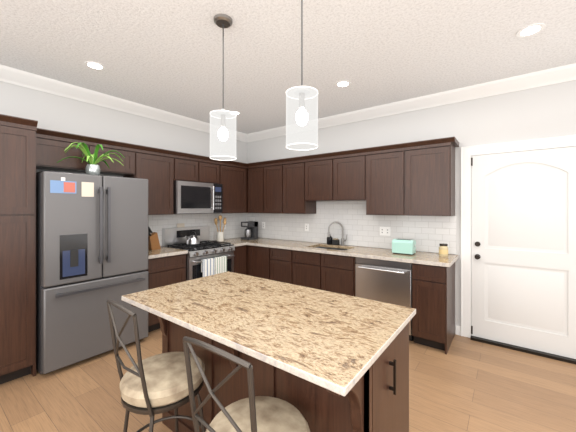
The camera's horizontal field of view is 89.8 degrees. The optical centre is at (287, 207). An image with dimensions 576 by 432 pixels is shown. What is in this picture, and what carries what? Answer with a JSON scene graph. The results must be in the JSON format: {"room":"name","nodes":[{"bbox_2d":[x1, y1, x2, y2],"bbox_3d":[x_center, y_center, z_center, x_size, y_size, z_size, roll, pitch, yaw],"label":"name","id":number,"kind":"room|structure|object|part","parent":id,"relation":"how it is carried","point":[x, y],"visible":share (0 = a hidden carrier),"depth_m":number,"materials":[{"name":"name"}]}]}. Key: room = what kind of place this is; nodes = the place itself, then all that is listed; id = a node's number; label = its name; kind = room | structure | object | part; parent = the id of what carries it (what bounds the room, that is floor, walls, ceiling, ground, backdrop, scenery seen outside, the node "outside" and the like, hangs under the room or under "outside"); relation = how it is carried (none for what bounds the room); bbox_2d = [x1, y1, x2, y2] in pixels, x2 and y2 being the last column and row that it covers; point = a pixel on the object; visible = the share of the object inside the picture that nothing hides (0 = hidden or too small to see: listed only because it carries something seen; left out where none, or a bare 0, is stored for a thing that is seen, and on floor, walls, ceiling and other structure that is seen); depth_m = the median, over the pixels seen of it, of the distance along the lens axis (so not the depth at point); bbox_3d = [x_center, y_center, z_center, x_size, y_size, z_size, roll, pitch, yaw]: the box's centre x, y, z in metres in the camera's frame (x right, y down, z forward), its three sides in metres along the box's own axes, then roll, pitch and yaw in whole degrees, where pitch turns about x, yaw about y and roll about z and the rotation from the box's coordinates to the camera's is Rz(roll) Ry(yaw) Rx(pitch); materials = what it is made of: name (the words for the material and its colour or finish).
{"room":"kitchen","nodes":[
{"label":"kitchen","id":0,"kind":"room"},
{"bbox_2d":[0,81,246,240],"bbox_3d":[-2.938,0.065,2.656,0.150,2.800,7.000,0,0,37],"label":"wall","id":1,"kind":"structure","parent":0,"point":[49,111],"depth_m":3.44,"materials":[{"name":"grey paint"}]},
{"bbox_2d":[36,132,95,172],"bbox_3d":[-2.375,-0.546,3.000,0.328,0.302,0.544,0,0,37],"label":"upper cabinet","id":2,"kind":"object","parent":1,"relation":"attached to","point":[50,149],"depth_m":2.88,"materials":[{"name":"brown wood"}]},
{"bbox_2d":[96,140,135,175],"bbox_3d":[-2.119,-0.546,3.336,0.328,0.302,0.547,0,0,37],"label":"upper cabinet","id":3,"kind":"object","parent":1,"relation":"attached to","point":[129,162],"depth_m":3.31,"materials":[{"name":"brown wood"}]},
{"bbox_2d":[0,64,246,141],"bbox_3d":[-2.838,-1.272,2.580,0.100,0.125,7.000,0,0,37],"label":"crown molding","id":4,"kind":"structure","parent":1,"relation":"attached to","point":[10,75],"depth_m":3.36,"materials":[{"name":"white"}]},
{"bbox_2d":[123,148,175,214],"bbox_3d":[-1.802,-0.301,3.755,0.328,0.792,0.504,0,0,37],"label":"upper cabinet","id":5,"kind":"object","parent":1,"relation":"attached to","point":[161,170],"depth_m":3.67,"materials":[{"name":"brown wood"}]},
{"bbox_2d":[172,152,203,182],"bbox_3d":[-1.514,-0.531,4.133,0.328,0.332,0.446,0,0,37],"label":"upper cabinet","id":6,"kind":"object","parent":1,"relation":"attached to","point":[184,168],"depth_m":4.03,"materials":[{"name":"brown wood"}]},
{"bbox_2d":[173,180,221,213],"bbox_3d":[-1.367,-0.133,4.225,0.432,0.448,0.759,0,0,37],"label":"microwave","id":7,"kind":"object","parent":6,"relation":"attached to","point":[196,198],"visible":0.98,"depth_m":4.05,"materials":[{"name":"silver metal"}]},
{"bbox_2d":[148,213,246,245],"bbox_3d":[-1.426,0.093,4.514,0.008,0.896,2.208,0,0,37],"label":"tile backsplash","id":8,"kind":"structure","parent":1,"relation":"attached to","point":[158,223],"depth_m":4.64,"materials":[{"name":"white tile"}]},
{"bbox_2d":[204,160,219,183],"bbox_3d":[-1.319,-0.531,4.392,0.328,0.332,0.446,0,0,37],"label":"upper cabinet","id":9,"kind":"object","parent":1,"relation":"attached to","point":[211,167],"depth_m":4.36,"materials":[{"name":"brown wood"}]},
{"bbox_2d":[217,160,247,213],"bbox_3d":[-1.012,-0.301,4.795,0.328,0.792,0.568,0,0,37],"label":"upper cabinet","id":10,"kind":"object","parent":1,"relation":"attached to","point":[233,177],"depth_m":4.72,"materials":[{"name":"brown wood"}]},
{"bbox_2d":[0,329,575,431],"bbox_3d":[-0.249,1.515,0.616,6.900,0.100,7.300,0,0,37],"label":"floor","id":11,"kind":"structure","parent":0,"point":[465,384],"depth_m":2.26,"materials":[{"name":"brown wood"}]},
{"bbox_2d":[0,114,37,383],"bbox_3d":[-2.603,0.361,2.427,0.658,2.208,0.640,0,0,37],"label":"pantry cabinet","id":12,"kind":"object","parent":11,"relation":"on","point":[17,247],"visible":1,"depth_m":2.41,"materials":[{"name":"brown wood"}]},
{"bbox_2d":[36,171,147,374],"bbox_3d":[-2.057,0.575,3.005,0.772,1.780,0.906,0,0,37],"label":"fridge","id":13,"kind":"object","parent":11,"relation":"on","point":[91,244],"visible":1,"depth_m":2.69,"materials":[{"name":"grey metal"}]},
{"bbox_3d":[-1.967,0.187,2.652,0.083,0.994,0.448,0,0,37],"label":"door","id":14,"kind":"part","parent":13,"relation":"part of","materials":[{"name":"grey metal"}]},
{"bbox_2d":[57,142,124,174],"bbox_3d":[-1.933,-0.473,2.918,0.381,0.315,0.602,0,0,37],"label":"potted plant","id":15,"kind":"object","parent":13,"relation":"on","point":[92,168],"visible":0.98,"depth_m":2.90,"materials":[{"name":"green plant"}]},
{"bbox_2d":[41,270,147,373],"bbox_3d":[-1.830,1.058,2.833,0.083,0.724,0.902,0,0,37],"label":"freezer","id":16,"kind":"object","parent":13,"relation":"in","point":[75,328],"depth_m":2.69,"materials":[{"name":"grey metal"}]},
{"bbox_3d":[-1.693,0.187,3.014,0.083,0.994,0.448,0,0,37],"label":"door","id":17,"kind":"part","parent":13,"relation":"part of","materials":[{"name":"grey metal"}]},
{"bbox_2d":[107,299,205,431],"bbox_3d":[-0.654,0.947,1.489,0.419,1.038,0.459,0,0,37],"label":"stool","id":18,"kind":"object","parent":11,"relation":"on","point":[151,386],"visible":0.88,"depth_m":1.38,"materials":[{"name":"fabric"}]},
{"bbox_2d":[145,254,185,331],"bbox_3d":[-1.689,1.026,3.672,0.608,0.879,0.508,0,0,37],"label":"base cabinet","id":19,"kind":"object","parent":11,"relation":"on","point":[167,270],"visible":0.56,"depth_m":3.45,"materials":[{"name":"brown wood"}]},
{"bbox_2d":[148,246,187,258],"bbox_3d":[-1.685,0.565,3.653,0.638,0.040,0.533,0,0,37],"label":"countertop","id":20,"kind":"structure","parent":19,"relation":"on","point":[162,252],"depth_m":3.57,"materials":[{"name":"stone"}]},
{"bbox_2d":[148,227,160,249],"bbox_3d":[-1.757,0.393,3.741,0.090,0.301,0.183,0,0,37],"label":"knife block","id":21,"kind":"object","parent":20,"relation":"on","point":[153,242],"visible":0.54,"depth_m":3.72,"materials":[{"name":"brown wood"}]},
{"bbox_2d":[162,223,234,280],"bbox_3d":[-1.253,0.850,4.139,0.717,1.230,0.756,0,0,37],"label":"range","id":22,"kind":"object","parent":11,"relation":"on","point":[206,256],"visible":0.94,"depth_m":4.03,"materials":[{"name":"silver metal"}]},
{"bbox_2d":[185,231,199,244],"bbox_3d":[-1.364,0.428,4.111,0.184,0.188,0.223,0,0,37],"label":"kettle","id":23,"kind":"object","parent":22,"relation":"on","point":[192,239],"visible":1,"depth_m":4.07,"materials":[{"name":"silver metal"}]},
{"bbox_2d":[201,255,226,280],"bbox_3d":[-0.996,0.839,3.917,0.038,0.313,0.400,0,0,37],"label":"towel","id":24,"kind":"object","parent":22,"relation":"hanging from","point":[216,265],"depth_m":3.89,"materials":[{"name":"fabric"}]},
{"bbox_2d":[233,245,245,274],"bbox_3d":[-0.982,1.026,4.604,0.608,0.879,0.305,0,0,37],"label":"base cabinet","id":25,"kind":"object","parent":11,"relation":"on","point":[239,259],"visible":0.17,"depth_m":4.43,"materials":[{"name":"brown wood"}]},
{"bbox_2d":[213,240,246,246],"bbox_3d":[-0.978,0.565,4.583,0.638,0.040,0.276,0,0,37],"label":"countertop","id":26,"kind":"structure","parent":25,"relation":"on","point":[235,243],"depth_m":4.49,"materials":[{"name":"stone"}]},
{"bbox_2d":[214,215,225,241],"bbox_3d":[-1.089,0.335,4.655,0.207,0.419,0.207,0,0,37],"label":"utensil crock","id":27,"kind":"object","parent":26,"relation":"on","point":[220,236],"visible":1,"depth_m":4.61,"materials":[{"name":"white ceramic"}]},
{"bbox_2d":[183,336,309,431],"bbox_3d":[-0.128,0.947,1.090,0.420,1.038,0.459,0,0,37],"label":"stool","id":28,"kind":"object","parent":11,"relation":"on","point":[252,413],"visible":1,"depth_m":1.08,"materials":[{"name":"fabric"}]},
{"bbox_2d":[246,245,253,275],"bbox_3d":[-0.659,1.026,4.936,0.721,0.880,0.608,0,0,37],"label":"base cabinet","id":29,"kind":"object","parent":11,"relation":"on","point":[249,248],"depth_m":4.51,"materials":[{"name":"brown wood"}]},
{"bbox_2d":[254,246,273,279],"bbox_3d":[-0.225,1.026,4.607,0.482,0.880,0.608,0,0,37],"label":"base cabinet","id":30,"kind":"object","parent":11,"relation":"on","point":[263,256],"depth_m":4.33,"materials":[{"name":"brown wood"}]},
{"bbox_2d":[129,303,415,431],"bbox_3d":[-0.155,1.020,1.668,1.480,0.889,0.790,0,0,37],"label":"kitchen island","id":31,"kind":"object","parent":11,"relation":"on","point":[379,401],"depth_m":1.36,"materials":[{"name":"brown wood"}]},
{"bbox_2d":[122,271,415,398],"bbox_3d":[-0.170,0.560,1.673,1.510,0.030,0.860,0,0,37],"label":"island countertop","id":32,"kind":"structure","parent":31,"relation":"on","point":[325,339],"depth_m":1.39,"materials":[{"name":"beige stone"}]},
{"bbox_3d":[0.479,1.020,1.319,0.050,0.889,0.580,0,0,37],"label":"door","id":33,"kind":"part","parent":31,"relation":"part of","materials":[{"name":"brown wood"}]},
{"bbox_2d":[274,248,321,284],"bbox_3d":[0.076,1.026,4.378,0.546,0.880,0.608,0,0,37],"label":"base cabinet","id":34,"kind":"object","parent":11,"relation":"on","point":[285,260],"depth_m":4.05,"materials":[{"name":"brown wood"}]},
{"bbox_2d":[224,237,458,266],"bbox_3d":[0.408,0.565,4.107,3.423,0.040,0.638,0,0,37],"label":"countertop","id":35,"kind":"structure","parent":34,"relation":"on","point":[429,258],"depth_m":3.57,"materials":[{"name":"stone"}]},
{"bbox_2d":[241,221,257,239],"bbox_3d":[-0.658,0.394,4.942,0.190,0.300,0.222,0,0,37],"label":"coffee machine","id":36,"kind":"object","parent":35,"relation":"on","point":[251,231],"visible":1,"depth_m":4.89,"materials":[{"name":"grey plastic"}]},
{"bbox_2d":[327,236,332,244],"bbox_3d":[0.612,0.455,4.249,0.086,0.179,0.086,0,0,37],"label":"soap dispenser","id":37,"kind":"object","parent":35,"relation":"on","point":[329,240],"visible":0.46,"depth_m":4.21,"materials":[{"name":"black plastic"}]},
{"bbox_2d":[315,247,347,249],"bbox_3d":[0.588,0.676,3.985,0.604,0.178,0.404,0,0,37],"label":"sink basin","id":38,"kind":"object","parent":35,"relation":"in","point":[331,248],"visible":0.06,"depth_m":4.20,"materials":[{"name":"silver metal"}]},
{"bbox_2d":[332,238,338,244],"bbox_3d":[0.693,0.496,4.194,0.085,0.095,0.070,0,0,37],"label":"sponge caddy","id":39,"kind":"object","parent":35,"relation":"on","point":[335,241],"visible":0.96,"depth_m":4.17,"materials":[{"name":"black plastic"}]},
{"bbox_2d":[328,222,346,245],"bbox_3d":[0.710,0.373,4.131,0.243,0.342,0.170,0,0,37],"label":"faucet","id":40,"kind":"object","parent":35,"relation":"on","point":[342,239],"visible":1,"depth_m":4.13,"materials":[{"name":"silver metal"}]},
{"bbox_2d":[392,239,415,254],"bbox_3d":[1.371,0.461,3.403,0.242,0.166,0.160,0,0,37],"label":"toaster","id":41,"kind":"object","parent":35,"relation":"on","point":[404,246],"visible":1,"depth_m":3.35,"materials":[{"name":"teal plastic"}]},
{"bbox_2d":[439,243,447,256],"bbox_3d":[1.745,0.475,3.245,0.095,0.138,0.095,0,0,37],"label":"candle jar","id":42,"kind":"object","parent":35,"relation":"on","point":[443,249],"visible":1,"depth_m":3.21,"materials":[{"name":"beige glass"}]},
{"bbox_2d":[298,257,355,296],"bbox_3d":[0.579,1.121,3.997,0.988,0.690,0.608,0,0,37],"label":"base cabinet","id":43,"kind":"object","parent":11,"relation":"on","point":[328,272],"depth_m":3.67,"materials":[{"name":"brown wood"}]},
{"bbox_2d":[355,257,413,340],"bbox_3d":[1.219,1.028,3.477,0.636,0.875,0.646,0,0,37],"label":"dishwasher","id":44,"kind":"object","parent":11,"relation":"on","point":[386,281],"visible":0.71,"depth_m":3.23,"materials":[{"name":"silver metal"}]},
{"bbox_2d":[412,262,454,353],"bbox_3d":[1.622,1.026,3.205,0.328,0.879,0.608,0,0,37],"label":"base cabinet","id":45,"kind":"object","parent":11,"relation":"on","point":[433,304],"visible":0.98,"depth_m":2.97,"materials":[{"name":"brown wood"}]},
{"bbox_2d":[0,0,575,133],"bbox_3d":[-0.249,-1.385,0.616,6.900,0.100,7.300,0,0,37],"label":"ceiling","id":46,"kind":"structure","parent":0,"point":[166,55],"depth_m":2.43,"materials":[{"name":"white paint"}]},
{"bbox_2d":[84,61,105,69],"bbox_3d":[-1.816,-1.332,2.721,0.170,0.006,0.170,0,0,37],"label":"recessed light","id":47,"kind":"object","parent":46,"relation":"in","point":[94,65],"visible":1,"depth_m":2.71,"materials":[{"name":"white"}]},
{"bbox_2d":[210,14,236,160],"bbox_3d":[-0.461,-0.841,2.057,0.188,0.986,0.188,0,0,37],"label":"pendant light","id":48,"kind":"object","parent":46,"relation":"hanging from","point":[222,134],"visible":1,"depth_m":1.99,"materials":[{"name":"glass"}]},
{"bbox_2d":[286,0,317,149],"bbox_3d":[0.081,-0.841,1.671,0.188,0.986,0.188,0,0,37],"label":"pendant light","id":49,"kind":"object","parent":46,"relation":"hanging from","point":[301,117],"visible":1,"depth_m":1.59,"materials":[{"name":"glass"}]},
{"bbox_2d":[335,81,350,87],"bbox_3d":[0.595,-1.332,3.126,0.170,0.006,0.170,0,0,37],"label":"recessed light","id":50,"kind":"object","parent":46,"relation":"in","point":[341,84],"visible":1,"depth_m":3.13,"materials":[{"name":"white"}]},
{"bbox_2d":[516,23,545,37],"bbox_3d":[1.827,-1.332,2.178,0.170,0.006,0.170,0,0,37],"label":"recessed light","id":51,"kind":"object","parent":46,"relation":"in","point":[531,30],"visible":1,"depth_m":2.18,"materials":[{"name":"white"}]},
{"bbox_2d":[247,80,575,333],"bbox_3d":[1.912,0.065,3.464,6.900,2.800,0.150,0,0,37],"label":"wall","id":52,"kind":"structure","parent":0,"point":[547,111],"depth_m":3.32,"materials":[{"name":"grey paint"}]},
{"bbox_2d":[247,165,266,212],"bbox_3d":[-0.423,-0.301,4.933,0.431,0.792,0.328,0,0,37],"label":"upper cabinet","id":53,"kind":"object","parent":52,"relation":"attached to","point":[257,174],"depth_m":4.80,"materials":[{"name":"brown wood"}]},
{"bbox_2d":[267,161,286,212],"bbox_3d":[-0.146,-0.301,4.723,0.536,0.792,0.328,0,0,37],"label":"upper cabinet","id":54,"kind":"object","parent":52,"relation":"attached to","point":[276,170],"depth_m":4.54,"materials":[{"name":"brown wood"}]},
{"bbox_2d":[287,157,315,213],"bbox_3d":[0.176,-0.301,4.478,0.546,0.792,0.328,0,0,37],"label":"upper cabinet","id":55,"kind":"object","parent":52,"relation":"attached to","point":[297,202],"depth_m":4.32,"materials":[{"name":"brown wood"}]},
{"bbox_2d":[307,153,338,200],"bbox_3d":[0.552,-0.396,4.193,0.533,0.602,0.328,0,0,37],"label":"upper cabinet","id":56,"kind":"object","parent":52,"relation":"attached to","point":[322,172],"depth_m":4.04,"materials":[{"name":"brown wood"}]},
{"bbox_2d":[247,201,455,253],"bbox_3d":[0.593,0.224,4.363,3.388,0.635,0.008,0,0,37],"label":"tile backsplash","id":57,"kind":"structure","parent":52,"relation":"attached to","point":[426,233],"depth_m":4.08,"materials":[{"name":"white tile"}]},
{"bbox_2d":[380,227,389,235],"bbox_3d":[1.284,0.315,3.828,0.140,0.116,0.008,0,0,37],"label":"electrical outlet","id":58,"kind":"object","parent":57,"relation":"attached to","point":[384,231],"visible":1,"depth_m":3.82,"materials":[{"name":"white plastic"}]},
{"bbox_2d":[339,153,366,200],"bbox_3d":[0.868,-0.396,3.953,0.533,0.602,0.328,0,0,37],"label":"upper cabinet","id":59,"kind":"object","parent":52,"relation":"attached to","point":[352,166],"depth_m":3.77,"materials":[{"name":"brown wood"}]},
{"bbox_2d":[366,145,410,215],"bbox_3d":[1.270,-0.301,3.648,0.612,0.792,0.328,0,0,37],"label":"upper cabinet","id":60,"kind":"object","parent":52,"relation":"attached to","point":[388,170],"depth_m":3.49,"materials":[{"name":"brown wood"}]},
{"bbox_2d":[247,63,575,142],"bbox_3d":[1.836,-1.272,3.364,6.600,0.125,0.100,0,0,37],"label":"crown molding","id":61,"kind":"structure","parent":52,"relation":"attached to","point":[560,74],"depth_m":3.34,"materials":[{"name":"white"}]},
{"bbox_2d":[411,141,454,215],"bbox_3d":[1.621,-0.301,3.382,0.543,0.792,0.328,0,0,37],"label":"upper cabinet","id":62,"kind":"object","parent":52,"relation":"attached to","point":[416,178],"depth_m":3.21,"materials":[{"name":"brown wood"}]},
{"bbox_2d":[456,325,460,335],"bbox_3d":[3.214,1.413,2.373,3.205,0.105,0.014,0,0,37],"label":"baseboard","id":63,"kind":"structure","parent":52,"relation":"attached to","point":[458,329],"depth_m":3.32,"materials":[{"name":"white wood"}]},
{"bbox_2d":[461,135,575,337],"bbox_3d":[2.420,0.389,2.968,1.114,2.152,0.026,0,0,37],"label":"door frame","id":64,"kind":"structure","parent":52,"relation":"attached to","point":[467,152],"depth_m":3.25,"materials":[{"name":"white"}]},
{"bbox_2d":[471,146,575,363],"bbox_3d":[2.405,0.444,2.947,0.918,2.042,0.073,0,0,37],"label":"door leaf","id":65,"kind":"structure","parent":52,"relation":"in","point":[523,251],"depth_m":2.96,"materials":[{"name":"white"}]}
]}

